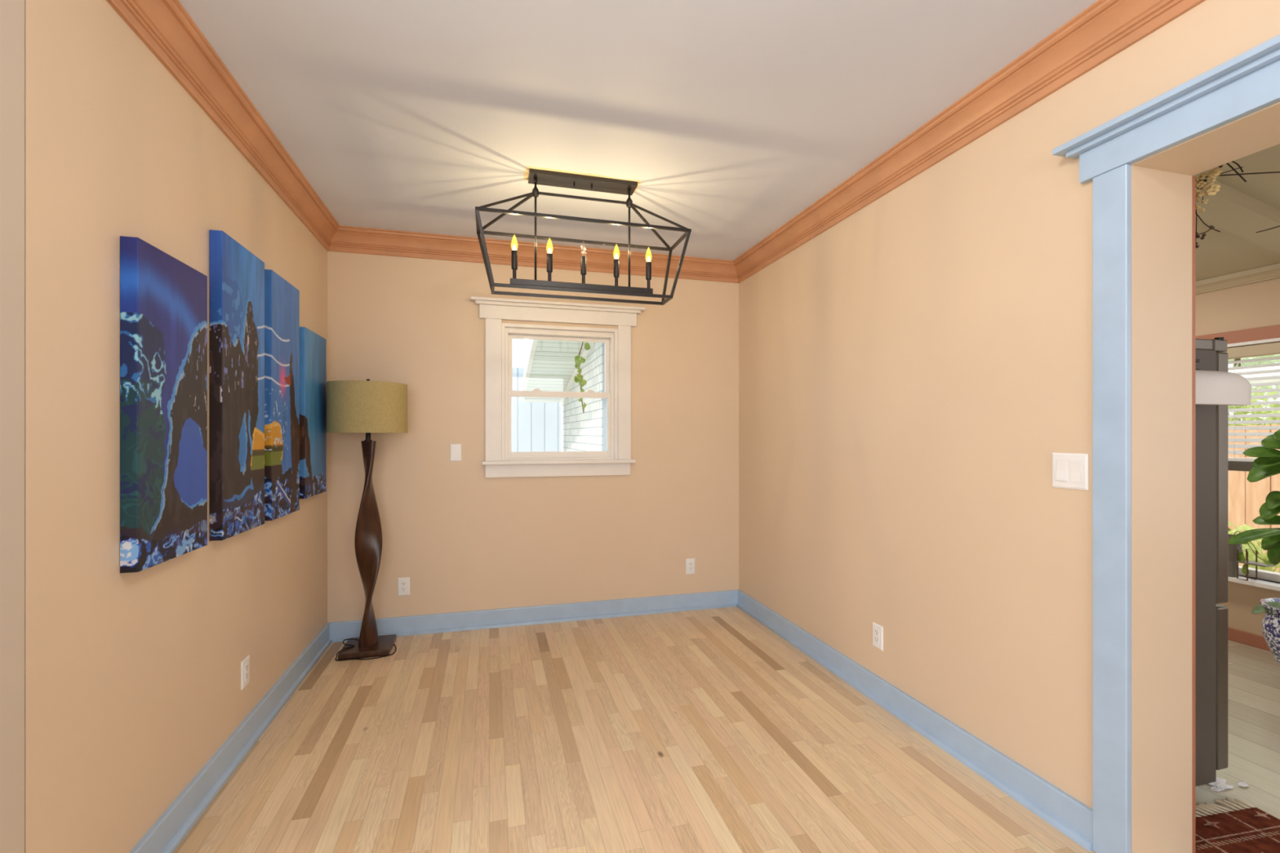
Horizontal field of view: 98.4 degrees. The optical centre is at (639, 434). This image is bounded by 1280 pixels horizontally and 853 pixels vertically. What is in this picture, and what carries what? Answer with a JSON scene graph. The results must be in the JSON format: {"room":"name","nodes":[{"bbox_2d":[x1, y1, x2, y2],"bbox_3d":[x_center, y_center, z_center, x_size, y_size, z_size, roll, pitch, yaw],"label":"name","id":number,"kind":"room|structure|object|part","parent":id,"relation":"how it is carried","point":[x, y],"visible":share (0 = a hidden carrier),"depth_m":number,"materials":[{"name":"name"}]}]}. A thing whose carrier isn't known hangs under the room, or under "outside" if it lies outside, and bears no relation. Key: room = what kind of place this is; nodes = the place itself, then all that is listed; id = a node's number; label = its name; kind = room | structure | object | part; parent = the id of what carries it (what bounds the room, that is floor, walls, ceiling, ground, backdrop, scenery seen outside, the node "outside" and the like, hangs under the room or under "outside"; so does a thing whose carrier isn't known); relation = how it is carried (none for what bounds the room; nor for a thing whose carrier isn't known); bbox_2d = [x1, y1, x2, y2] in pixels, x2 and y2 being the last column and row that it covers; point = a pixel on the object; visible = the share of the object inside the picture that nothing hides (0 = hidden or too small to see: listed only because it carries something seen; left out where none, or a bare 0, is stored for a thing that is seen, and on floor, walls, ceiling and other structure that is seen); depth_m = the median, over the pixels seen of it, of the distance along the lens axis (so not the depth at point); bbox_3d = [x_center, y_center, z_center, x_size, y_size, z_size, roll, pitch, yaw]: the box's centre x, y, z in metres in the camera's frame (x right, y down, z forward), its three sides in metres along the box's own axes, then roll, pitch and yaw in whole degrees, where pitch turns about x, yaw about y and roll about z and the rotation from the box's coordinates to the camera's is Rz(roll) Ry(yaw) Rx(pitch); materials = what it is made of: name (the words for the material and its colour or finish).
{"room":"dining room","nodes":[
{"label":"dining room","id":0,"kind":"room"},
{"bbox_2d":[0,0,24,852],"bbox_3d":[-2.530,0.004,0.801,2.540,2.533,0.100,0,0,-15],"label":"wall","id":1,"kind":"structure","parent":0,"point":[11,11],"depth_m":1.15,"materials":[{"name":"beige paint"}]},
{"bbox_2d":[24,0,327,852],"bbox_3d":[-1.677,0.004,2.277,0.120,2.533,2.291,0,0,-15],"label":"wall","id":2,"kind":"structure","parent":0,"point":[132,680],"depth_m":1.45,"materials":[{"name":"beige paint"}]},
{"bbox_2d":[120,235,207,573],"bbox_3d":[-1.429,-0.081,1.676,0.040,0.907,0.381,0,0,-15],"label":"print","id":3,"kind":"object","parent":2,"relation":"attached to","point":[163,300],"visible":1,"depth_m":1.59},
{"bbox_2d":[106,0,339,250],"bbox_3d":[-1.576,-1.196,2.302,0.088,0.135,2.295,0,0,-15],"label":"crown molding","id":4,"kind":"structure","parent":2,"relation":"attached to","point":[165,27],"depth_m":1.96,"materials":[{"name":"paint"}]},
{"bbox_2d":[129,622,332,852],"bbox_3d":[-1.603,1.213,2.295,0.034,0.114,2.295,0,0,-15],"label":"baseboard","id":5,"kind":"structure","parent":2,"relation":"attached to","point":[167,833],"depth_m":2.04,"materials":[{"name":"blue paint"}]},
{"bbox_2d":[209,229,264,541],"bbox_3d":[-1.558,-0.174,2.151,0.040,1.105,0.381,0,0,-15],"label":"print","id":6,"kind":"object","parent":2,"relation":"attached to","point":[237,276],"visible":1,"depth_m":2.06},
{"bbox_2d":[240,655,249,690],"bbox_3d":[-1.603,0.968,2.250,0.009,0.114,0.071,0,0,-15],"label":"wall outlet","id":7,"kind":"object","parent":2,"relation":"attached to","point":[245,664],"visible":1,"depth_m":2.23,"materials":[{"name":"white plastic"}]},
{"bbox_2d":[244,662,248,682],"bbox_3d":[-1.602,0.968,2.250,0.004,0.067,0.033,0,0,-15],"label":"receptacle","id":8,"kind":"object","parent":7,"relation":"attached to","point":[246,664],"depth_m":2.25,"materials":[{"name":"white plastic"}]},
{"bbox_2d":[264,269,299,520],"bbox_3d":[-1.677,-0.172,2.589,0.040,1.098,0.363,0,0,-15],"label":"print","id":9,"kind":"object","parent":2,"relation":"attached to","point":[282,299],"visible":0.98,"depth_m":2.53},
{"bbox_2d":[299,326,326,498],"bbox_3d":[-1.799,-0.112,3.034,0.040,0.887,0.383,0,0,-15],"label":"print","id":10,"kind":"object","parent":2,"relation":"attached to","point":[313,347],"visible":0.97,"depth_m":2.98},
{"bbox_2d":[327,250,738,622],"bbox_3d":[-0.639,0.004,3.819,2.935,2.533,0.140,0,0,-15],"label":"wall","id":11,"kind":"structure","parent":0,"point":[464,540],"depth_m":3.67,"materials":[{"name":"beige paint"}]},
{"bbox_2d":[397,577,409,595],"bbox_3d":[-1.499,0.966,3.508,0.071,0.114,0.009,0,0,-15],"label":"wall outlet","id":12,"kind":"object","parent":11,"relation":"attached to","point":[403,584],"visible":1,"depth_m":3.50,"materials":[{"name":"white plastic"}]},
{"bbox_2d":[400,581,406,592],"bbox_3d":[-1.498,0.966,3.506,0.033,0.067,0.004,0,0,-15],"label":"receptacle","id":13,"kind":"object","parent":12,"relation":"attached to","point":[403,584],"depth_m":3.50,"materials":[{"name":"white plastic"}]},
{"bbox_2d":[449,444,461,461],"bbox_3d":[-1.196,0.117,3.589,0.071,0.114,0.012,0,0,-15],"label":"light switch","id":14,"kind":"object","parent":11,"relation":"attached to","point":[455,449],"visible":1,"depth_m":3.59,"materials":[{"name":"white plastic"}]},
{"bbox_2d":[328,225,738,283],"bbox_3d":[-0.580,-1.196,3.717,2.755,0.135,0.088,0,0,-15],"label":"crown molding","id":15,"kind":"structure","parent":11,"relation":"attached to","point":[350,239],"depth_m":3.65,"materials":[{"name":"paint"}]},
{"bbox_2d":[328,589,738,642],"bbox_3d":[-0.587,1.213,3.743,2.755,0.114,0.034,0,0,-15],"label":"baseboard","id":16,"kind":"structure","parent":11,"relation":"attached to","point":[402,626],"depth_m":3.71,"materials":[{"name":"blue paint"}]},
{"bbox_2d":[471,296,644,477],"bbox_3d":[-0.551,-0.303,3.805,1.167,1.174,0.194,0,0,-15],"label":"window","id":17,"kind":"structure","parent":11,"relation":"in","point":[500,461],"depth_m":3.76,"materials":[{"name":"white paint"}]},
{"bbox_3d":[-0.967,-0.293,3.647,0.104,0.937,0.020,0,0,-15],"label":"casing","id":18,"kind":"part","parent":17,"relation":"part of","materials":[{"name":"white paint"}]},
{"bbox_3d":[-0.539,-0.807,3.761,1.063,0.090,0.024,0,0,-15],"label":"head casing","id":19,"kind":"part","parent":17,"relation":"part of","materials":[{"name":"white paint"}]},
{"bbox_3d":[-0.534,-0.881,3.742,1.167,0.018,0.064,0,0,-15],"label":"cap moulding","id":20,"kind":"part","parent":17,"relation":"part of","materials":[{"name":"white paint"}]},
{"bbox_3d":[-0.536,-0.862,3.753,1.115,0.020,0.042,0,0,-15],"label":"cap moulding","id":21,"kind":"part","parent":17,"relation":"part of","materials":[{"name":"white paint"}]},
{"bbox_3d":[-0.560,-0.471,3.856,0.704,0.422,0.030,0,0,-15],"label":"sash","id":22,"kind":"part","parent":17,"relation":"part of","materials":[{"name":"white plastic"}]},
{"bbox_3d":[-0.551,-0.068,3.824,0.704,0.456,0.030,0,0,-15],"label":"sash","id":23,"kind":"part","parent":17,"relation":"part of","materials":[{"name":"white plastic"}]},
{"bbox_3d":[-0.557,-0.272,3.843,0.746,0.893,0.098,0,0,-15],"label":"vinyl frame","id":24,"kind":"part","parent":17,"relation":"part of","materials":[{"name":"white plastic"}]},
{"bbox_3d":[-0.110,-0.293,3.881,0.092,0.937,0.020,0,0,-15],"label":"casing","id":25,"kind":"part","parent":17,"relation":"part of","materials":[{"name":"white paint"}]},
{"bbox_2d":[685,558,695,574],"bbox_3d":[0.368,0.959,4.017,0.071,0.114,0.009,0,0,-15],"label":"wall outlet","id":26,"kind":"object","parent":11,"relation":"attached to","point":[690,562],"visible":1,"depth_m":4.01,"materials":[{"name":"white plastic"}]},
{"bbox_2d":[688,561,693,571],"bbox_3d":[0.369,0.959,4.015,0.033,0.067,0.004,0,0,-15],"label":"receptacle","id":27,"kind":"object","parent":26,"relation":"attached to","point":[691,563],"depth_m":4.01,"materials":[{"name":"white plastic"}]},
{"bbox_2d":[178,0,1097,260],"bbox_3d":[-0.776,-1.292,-0.376,5.305,0.061,8.083,0,0,-15],"label":"ceiling","id":28,"kind":"structure","parent":0,"point":[733,118],"depth_m":2.06,"materials":[{"name":"grey paint"}]},
{"bbox_2d":[475,168,691,305],"bbox_3d":[-0.281,-0.976,2.749,1.026,0.575,0.308,0,0,-15],"label":"chandelier","id":29,"kind":"object","parent":28,"relation":"hanging from","point":[535,176],"visible":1,"depth_m":2.73,"materials":[{"name":"black metal"}]},
{"bbox_2d":[511,234,517,278],"bbox_3d":[-0.604,-0.855,2.661,0.033,0.217,0.033,0,0,-15],"label":"candle holder","id":30,"kind":"object","parent":29,"relation":"on","point":[514,242],"depth_m":2.65,"materials":[{"name":"brown metal"}]},
{"bbox_3d":[-0.508,-0.994,2.687,0.011,0.498,0.010,0,0,-15],"label":"stem","id":31,"kind":"part","parent":29,"relation":"part of","materials":[{"name":"black metal"}]},
{"bbox_2d":[546,237,552,280],"bbox_3d":[-0.442,-0.855,2.705,0.033,0.217,0.033,0,0,-15],"label":"candle holder","id":32,"kind":"object","parent":29,"relation":"on","point":[549,246],"depth_m":2.69,"materials":[{"name":"brown metal"}]},
{"bbox_3d":[-0.281,-1.094,2.749,1.020,0.174,0.305,0,0,-15],"label":"roof frame","id":33,"kind":"part","parent":29,"relation":"part of","materials":[{"name":"black metal"}]},
{"bbox_2d":[580,248,586,283],"bbox_3d":[-0.281,-0.855,2.749,0.033,0.217,0.033,0,0,-15],"label":"candle holder","id":34,"kind":"object","parent":29,"relation":"on","point":[583,259],"depth_m":2.74,"materials":[{"name":"black metal"}]},
{"bbox_2d":[613,244,619,285],"bbox_3d":[-0.119,-0.855,2.793,0.033,0.217,0.033,0,0,-15],"label":"candle holder","id":35,"kind":"object","parent":29,"relation":"on","point":[616,252],"depth_m":2.78,"materials":[{"name":"brown metal"}]},
{"bbox_3d":[-0.054,-0.994,2.811,0.011,0.498,0.010,0,0,-15],"label":"stem","id":36,"kind":"part","parent":29,"relation":"part of","materials":[{"name":"black metal"}]},
{"bbox_2d":[645,246,651,288],"bbox_3d":[0.044,-0.855,2.837,0.033,0.217,0.033,0,0,-15],"label":"candle holder","id":37,"kind":"object","parent":29,"relation":"on","point":[648,255],"depth_m":2.83,"materials":[{"name":"brown metal"}]},
{"bbox_2d":[173,606,1279,852],"bbox_3d":[0.440,1.300,0.327,8.020,0.060,8.800,0,0,-15],"label":"floor","id":38,"kind":"structure","parent":0,"point":[707,731],"depth_m":2.17,"materials":[{"name":"brown wood"}]},
{"bbox_2d":[326,378,407,661],"bbox_3d":[-1.600,0.472,3.254,0.427,1.596,0.427,0,0,-15],"label":"floor lamp","id":39,"kind":"object","parent":38,"relation":"on","point":[367,406],"visible":1,"depth_m":3.19,"materials":[{"name":"brown wood"}]},
{"bbox_3d":[-1.580,1.238,3.210,0.307,0.063,0.212,0,0,-15],"label":"power cord","id":40,"kind":"part","parent":39,"relation":"part of","materials":[{"name":"black rubber"}]},
{"bbox_3d":[-1.600,-0.154,3.254,0.427,0.288,0.427,0,0,-15],"label":"lamp shade","id":41,"kind":"part","parent":39,"relation":"part of","materials":[{"name":"fabric"}]},
{"bbox_2d":[1195,337,1227,786],"bbox_3d":[1.651,0.463,2.300,0.666,1.614,0.890,0,0,-15],"label":"refrigerator","id":42,"kind":"object","parent":38,"relation":"on","point":[1211,420],"visible":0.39,"depth_m":1.93,"materials":[{"name":"silver metal"}]},
{"bbox_3d":[1.943,0.897,2.381,0.061,0.575,0.888,0,0,-15],"label":"freezer drawer","id":43,"kind":"part","parent":42,"relation":"part of","materials":[{"name":"silver metal"}]},
{"bbox_3d":[1.943,0.153,2.381,0.061,0.890,0.888,0,0,-15],"label":"door","id":44,"kind":"part","parent":42,"relation":"part of","materials":[{"name":"silver metal"}]},
{"bbox_3d":[1.769,-0.233,1.852,0.248,0.043,0.034,0,0,-15],"label":"towel holder","id":45,"kind":"object","parent":42,"relation":"attached to","visible":0},
{"bbox_2d":[1195,369,1251,405],"bbox_3d":[1.826,-0.154,1.820,0.356,0.115,0.115,0,0,-15],"label":"paper towel roll","id":46,"kind":"object","parent":45,"relation":"hanging from","point":[1212,387],"visible":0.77,"depth_m":1.78,"materials":[{"name":"white paper"}]},
{"bbox_2d":[1208,777,1248,791],"bbox_3d":[2.108,1.263,2.014,0.169,0.012,0.091,0,0,-15],"label":"paper scrap","id":47,"kind":"object","parent":38,"relation":"on","point":[1220,784],"visible":0.7,"depth_m":1.99,"materials":[{"name":"white paper"}]},
{"bbox_2d":[1195,797,1279,852],"bbox_3d":[2.008,1.264,1.076,0.460,0.013,1.668,0,0,-11],"label":"rug","id":48,"kind":"object","parent":38,"relation":"on","point":[1252,829],"visible":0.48,"depth_m":1.77,"materials":[{"name":"red fabric"}]},
{"bbox_2d":[1227,429,1279,665],"bbox_3d":[3.362,0.533,2.750,0.470,1.475,0.438,0,0,18],"label":"potted plant","id":49,"kind":"object","parent":38,"relation":"on","point":[1267,464],"visible":0.99,"depth_m":2.90,"materials":[{"name":"green plant"}]},
{"bbox_2d":[738,0,1279,852],"bbox_3d":[1.907,-0.130,0.303,0.250,2.800,7.983,0,0,-15],"label":"wall","id":50,"kind":"structure","parent":0,"point":[913,372],"depth_m":2.04,"materials":[{"name":"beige paint"}]},
{"bbox_2d":[872,622,883,651],"bbox_3d":[1.135,0.966,2.644,0.009,0.114,0.071,0,0,-15],"label":"wall outlet","id":51,"kind":"object","parent":50,"relation":"attached to","point":[877,630],"visible":1,"depth_m":2.63,"materials":[{"name":"white plastic"}]},
{"bbox_2d":[874,628,879,644],"bbox_3d":[1.134,0.966,2.644,0.004,0.067,0.033,0,0,-15],"label":"receptacle","id":52,"kind":"object","parent":51,"relation":"attached to","point":[876,630],"depth_m":2.64,"materials":[{"name":"white plastic"}]},
{"bbox_2d":[736,589,1093,851],"bbox_3d":[1.052,1.213,2.903,0.034,0.114,2.517,0,0,-15],"label":"baseboard","id":53,"kind":"structure","parent":50,"relation":"attached to","point":[1066,814],"depth_m":2.20,"materials":[{"name":"blue paint"}]},
{"bbox_2d":[733,0,1205,283],"bbox_3d":[1.744,-1.196,0.259,0.088,0.135,7.983,0,0,-15],"label":"crown molding","id":54,"kind":"structure","parent":50,"relation":"attached to","point":[1104,28],"depth_m":2.01,"materials":[{"name":"paint"}]},
{"bbox_2d":[1052,453,1088,490],"bbox_3d":[1.372,0.117,1.769,0.012,0.114,0.114,0,0,-15],"label":"light switch","id":55,"kind":"object","parent":50,"relation":"attached to","point":[1069,470],"visible":1,"depth_m":1.76,"materials":[{"name":"white plastic"}]},
{"bbox_2d":[1052,34,1279,852],"bbox_3d":[1.763,0.182,0.719,0.334,2.175,2.240,0,0,-15],"label":"door frame","id":56,"kind":"structure","parent":50,"relation":"in","point":[1247,83],"depth_m":1.62,"materials":[{"name":"blue paint"}]},
{"bbox_3d":[1.402,0.243,1.645,0.020,2.053,0.095,0,0,-15],"label":"casing","id":57,"kind":"part","parent":56,"relation":"part of","materials":[{"name":"blue paint"}]},
{"bbox_3d":[1.637,-0.896,0.684,0.072,0.018,2.240,0,0,-15],"label":"cap moulding","id":58,"kind":"part","parent":56,"relation":"part of","materials":[{"name":"blue paint"}]},
{"bbox_3d":[1.650,-0.879,0.686,0.046,0.015,2.197,0,0,-15],"label":"cap moulding","id":59,"kind":"part","parent":56,"relation":"part of","materials":[{"name":"blue paint"}]},
{"bbox_3d":[1.661,-0.828,0.686,0.024,0.089,2.152,0,0,-15],"label":"head casing","id":60,"kind":"part","parent":56,"relation":"part of","materials":[{"name":"blue paint"}]},
{"bbox_2d":[1195,160,1279,248],"bbox_3d":[1.787,-0.710,1.622,0.023,0.246,0.291,0,0,-15],"label":"dried flowers","id":61,"kind":"object","parent":50,"relation":"hanging from","point":[1210,188],"visible":0.88,"depth_m":1.71,"materials":[{"name":"beige plant"}]},
{"bbox_3d":[1.761,-0.673,1.720,0.023,0.116,0.080,0,0,-15],"label":"stem","id":62,"kind":"part","parent":61,"relation":"part of","materials":[{"name":"brown plant"}]},
{"bbox_3d":[1.774,-0.786,1.649,0.005,0.089,0.054,0,0,-15],"label":"stem","id":63,"kind":"part","parent":61,"relation":"part of","materials":[{"name":"brown plant"}]},
{"bbox_3d":[1.781,-0.804,1.654,0.011,0.054,0.036,0,0,-34],"label":"stem","id":64,"kind":"part","parent":61,"relation":"part of","materials":[{"name":"brown plant"}]},
{"bbox_3d":[1.788,-0.755,1.622,0.008,0.094,0.291,0,0,-17],"label":"stem","id":65,"kind":"part","parent":61,"relation":"part of","materials":[{"name":"brown plant"}]},
{"bbox_2d":[1255,225,1279,232],"bbox_3d":[1.840,-0.669,1.353,0.072,0.167,0.513,0,0,-3],"label":"dry twig","id":66,"kind":"object","parent":50,"relation":"attached to","point":[1279,225],"visible":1,"depth_m":1.58,"materials":[{"name":"black plant"}]},
{"bbox_2d":[1227,533,1242,577],"bbox_3d":[3.606,0.740,3.371,0.100,0.250,0.100,0,0,-15],"label":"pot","id":67,"kind":"object","parent":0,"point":[1232,548],"depth_m":3.34,"materials":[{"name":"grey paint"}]},
{"bbox_2d":[1195,277,1279,636],"bbox_3d":[3.928,-0.180,2.625,0.120,2.900,6.200,0,0,-15],"label":"wall","id":68,"kind":"structure","parent":0,"point":[1256,304],"depth_m":3.37,"materials":[{"name":"beige paint"}]},
{"bbox_2d":[1195,324,1279,591],"bbox_3d":[3.707,0.129,3.238,0.185,1.528,1.600,0,0,-15],"label":"window","id":69,"kind":"structure","parent":68,"relation":"in","point":[1270,334],"depth_m":3.31,"materials":[{"name":"wood"}]},
{"bbox_3d":[3.690,-0.597,3.234,0.020,0.077,1.600,0,0,-15],"label":"head casing","id":70,"kind":"part","parent":69,"relation":"part of","materials":[{"name":"wood"}]},
{"bbox_3d":[3.760,0.195,3.253,0.055,0.060,1.300,0,0,-15],"label":"meeting rail","id":71,"kind":"part","parent":69,"relation":"part of","materials":[{"name":"grey paint"}]},
{"bbox_2d":[1227,527,1271,577],"bbox_3d":[3.623,0.711,3.295,0.107,0.309,0.257,0,0,-15],"label":"vine","id":72,"kind":"object","parent":69,"relation":"on","point":[1232,548],"visible":0.48,"depth_m":3.34,"materials":[{"name":"green plant"}]},
{"bbox_3d":[3.598,0.639,3.286,0.004,0.122,0.123,0,0,-15],"label":"stem","id":73,"kind":"part","parent":72,"relation":"part of","materials":[{"name":"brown plant"}]},
{"bbox_3d":[3.604,0.675,3.265,0.004,0.134,0.167,0,0,-15],"label":"stem","id":74,"kind":"part","parent":72,"relation":"part of","materials":[{"name":"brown plant"}]},
{"bbox_2d":[1222,342,1279,462],"bbox_3d":[3.690,-0.184,3.234,0.070,0.692,1.380,0,0,-15],"label":"window blind","id":75,"kind":"object","parent":69,"relation":"attached to","point":[1273,348],"visible":0.26,"depth_m":3.30,"materials":[{"name":"beige paint"}]},
{"bbox_3d":[3.695,0.152,3.235,0.050,0.020,1.360,0,0,-15],"label":"rail","id":76,"kind":"part","parent":75,"relation":"part of","materials":[{"name":"white plastic"}]},
{"bbox_2d":[1236,549,1275,581],"bbox_3d":[3.628,0.777,3.257,0.093,0.175,0.128,0,0,-15],"label":"plant stand","id":77,"kind":"object","parent":69,"relation":"on","point":[1246,562],"visible":0.95,"depth_m":3.28,"materials":[{"name":"black metal"}]},
{"bbox_3d":[3.616,0.777,3.294,0.087,0.175,0.051,0,0,-15],"label":"wire frame","id":78,"kind":"part","parent":77,"relation":"part of","materials":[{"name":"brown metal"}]},
{"bbox_2d":[1236,560,1275,567],"bbox_3d":[3.628,0.760,3.256,0.093,0.009,0.125,0,0,-15],"label":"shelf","id":79,"kind":"object","parent":77,"relation":"attached to","point":[1255,563],"depth_m":3.26,"materials":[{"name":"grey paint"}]},
{"bbox_3d":[3.762,0.168,3.253,0.070,1.395,1.400,0,0,-15],"label":"frame","id":80,"kind":"part","parent":69,"relation":"part of","materials":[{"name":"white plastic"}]},
{"bbox_2d":[1195,262,1279,294],"bbox_3d":[3.846,-0.946,2.603,0.050,0.075,6.000,0,0,-15],"label":"crown molding","id":81,"kind":"structure","parent":68,"relation":"attached to","point":[1273,271],"depth_m":3.35,"materials":[{"name":"beige paint"}]},
{"bbox_2d":[1227,627,1270,651],"bbox_3d":[3.863,1.232,2.607,0.015,0.075,6.000,0,0,-15],"label":"baseboard","id":82,"kind":"structure","parent":68,"relation":"attached to","point":[1234,635],"depth_m":3.33,"materials":[{"name":"paint"}]},
{"bbox_2d":[1195,143,1279,280],"bbox_3d":[2.691,-1.250,2.288,2.685,0.597,6.200,0,0,-15],"label":"ceiling","id":83,"kind":"structure","parent":0,"point":[1224,252],"depth_m":3.02,"materials":[{"name":"beige paint"}]},
{"bbox_2d":[1194,173,1279,253],"bbox_3d":[2.624,-1.179,2.665,2.375,0.543,0.162,0,0,-15],"label":"ceiling beam","id":84,"kind":"structure","parent":83,"relation":"attached to","point":[1231,210],"depth_m":2.72,"materials":[{"name":"beige paint"}]},
{"bbox_2d":[1259,598,1279,665],"bbox_3d":[3.395,1.072,2.754,0.410,0.396,0.410,0,0,-15],"label":"pot","id":85,"kind":"object","parent":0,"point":[1270,624],"depth_m":2.82,"materials":[{"name":"blue ceramic"}]},
{"label":"outside","id":86,"kind":"structure","parent":0,"visible":0},
{"bbox_3d":[2.984,1.680,8.068,38.000,0.020,38.000,0,0,-15],"label":"ground","id":87,"kind":"structure","parent":86,"visible":0},
{"bbox_2d":[511,367,560,452],"bbox_3d":[-4.402,0.125,11.404,5.500,3.090,0.280,0,0,-15],"label":"fence","id":88,"kind":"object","parent":87,"relation":"on","point":[535,426],"depth_m":11.83,"materials":[{"name":"white wood"}]},
{"bbox_2d":[520,339,606,451],"bbox_3d":[-1.059,-0.321,8.299,1.080,3.983,7.370,0,0,-15],"label":"neighbor house","id":89,"kind":"structure","parent":87,"relation":"on","point":[549,366],"depth_m":9.07,"materials":[{"name":"white wood"}]},
{"bbox_2d":[1227,424,1279,572],"bbox_3d":[6.320,0.775,5.505,0.090,1.750,5.500,0,0,-15],"label":"fence","id":90,"kind":"object","parent":87,"relation":"on","point":[1246,498],"visible":0.07,"depth_m":5.68,"materials":[{"name":"brown wood"}]},
{"bbox_2d":[1227,385,1279,426],"bbox_3d":[6.718,0.567,6.122,0.879,2.207,1.825,0,0,-15],"label":"shrub","id":91,"kind":"object","parent":87,"relation":"on","point":[1269,393],"visible":0.09,"depth_m":5.92,"materials":[{"name":"green plant"}]},
{"bbox_2d":[1227,520,1279,573],"bbox_3d":[5.468,1.237,5.107,0.761,0.866,0.811,0,0,-15],"label":"shrub","id":92,"kind":"object","parent":87,"relation":"on","point":[1251,557],"visible":0.08,"depth_m":4.93,"materials":[{"name":"green plant"}]},
{"bbox_2d":[1227,354,1279,424],"bbox_3d":[9.493,-0.932,8.831,3.311,5.204,6.472,0,0,-15],"label":"shade tree","id":93,"kind":"object","parent":87,"relation":"on","point":[1269,362],"visible":0.02,"depth_m":8.54,"materials":[{"name":"green plant"}]},
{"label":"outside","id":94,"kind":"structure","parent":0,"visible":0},
{"bbox_2d":[1227,365,1279,383],"bbox_3d":[7.742,-0.755,8.483,1.400,0.150,4.700,0,0,-15],"label":"carport roof","id":95,"kind":"structure","parent":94,"point":[1276,367],"depth_m":6.77,"materials":[{"name":"white plastic"}]},
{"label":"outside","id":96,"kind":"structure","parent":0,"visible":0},
{"bbox_2d":[573,342,590,413],"bbox_3d":[-0.549,-1.026,5.235,0.154,1.639,0.047,0,0,-21],"label":"vine","id":97,"kind":"object","parent":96,"point":[582,382],"visible":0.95,"depth_m":5.22,"materials":[{"name":"green plant"}]},
{"bbox_3d":[-0.541,-1.026,5.242,0.100,1.639,0.010,0,0,-15],"label":"stem","id":98,"kind":"part","parent":97,"relation":"part of","materials":[{"name":"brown plant"}]}
]}

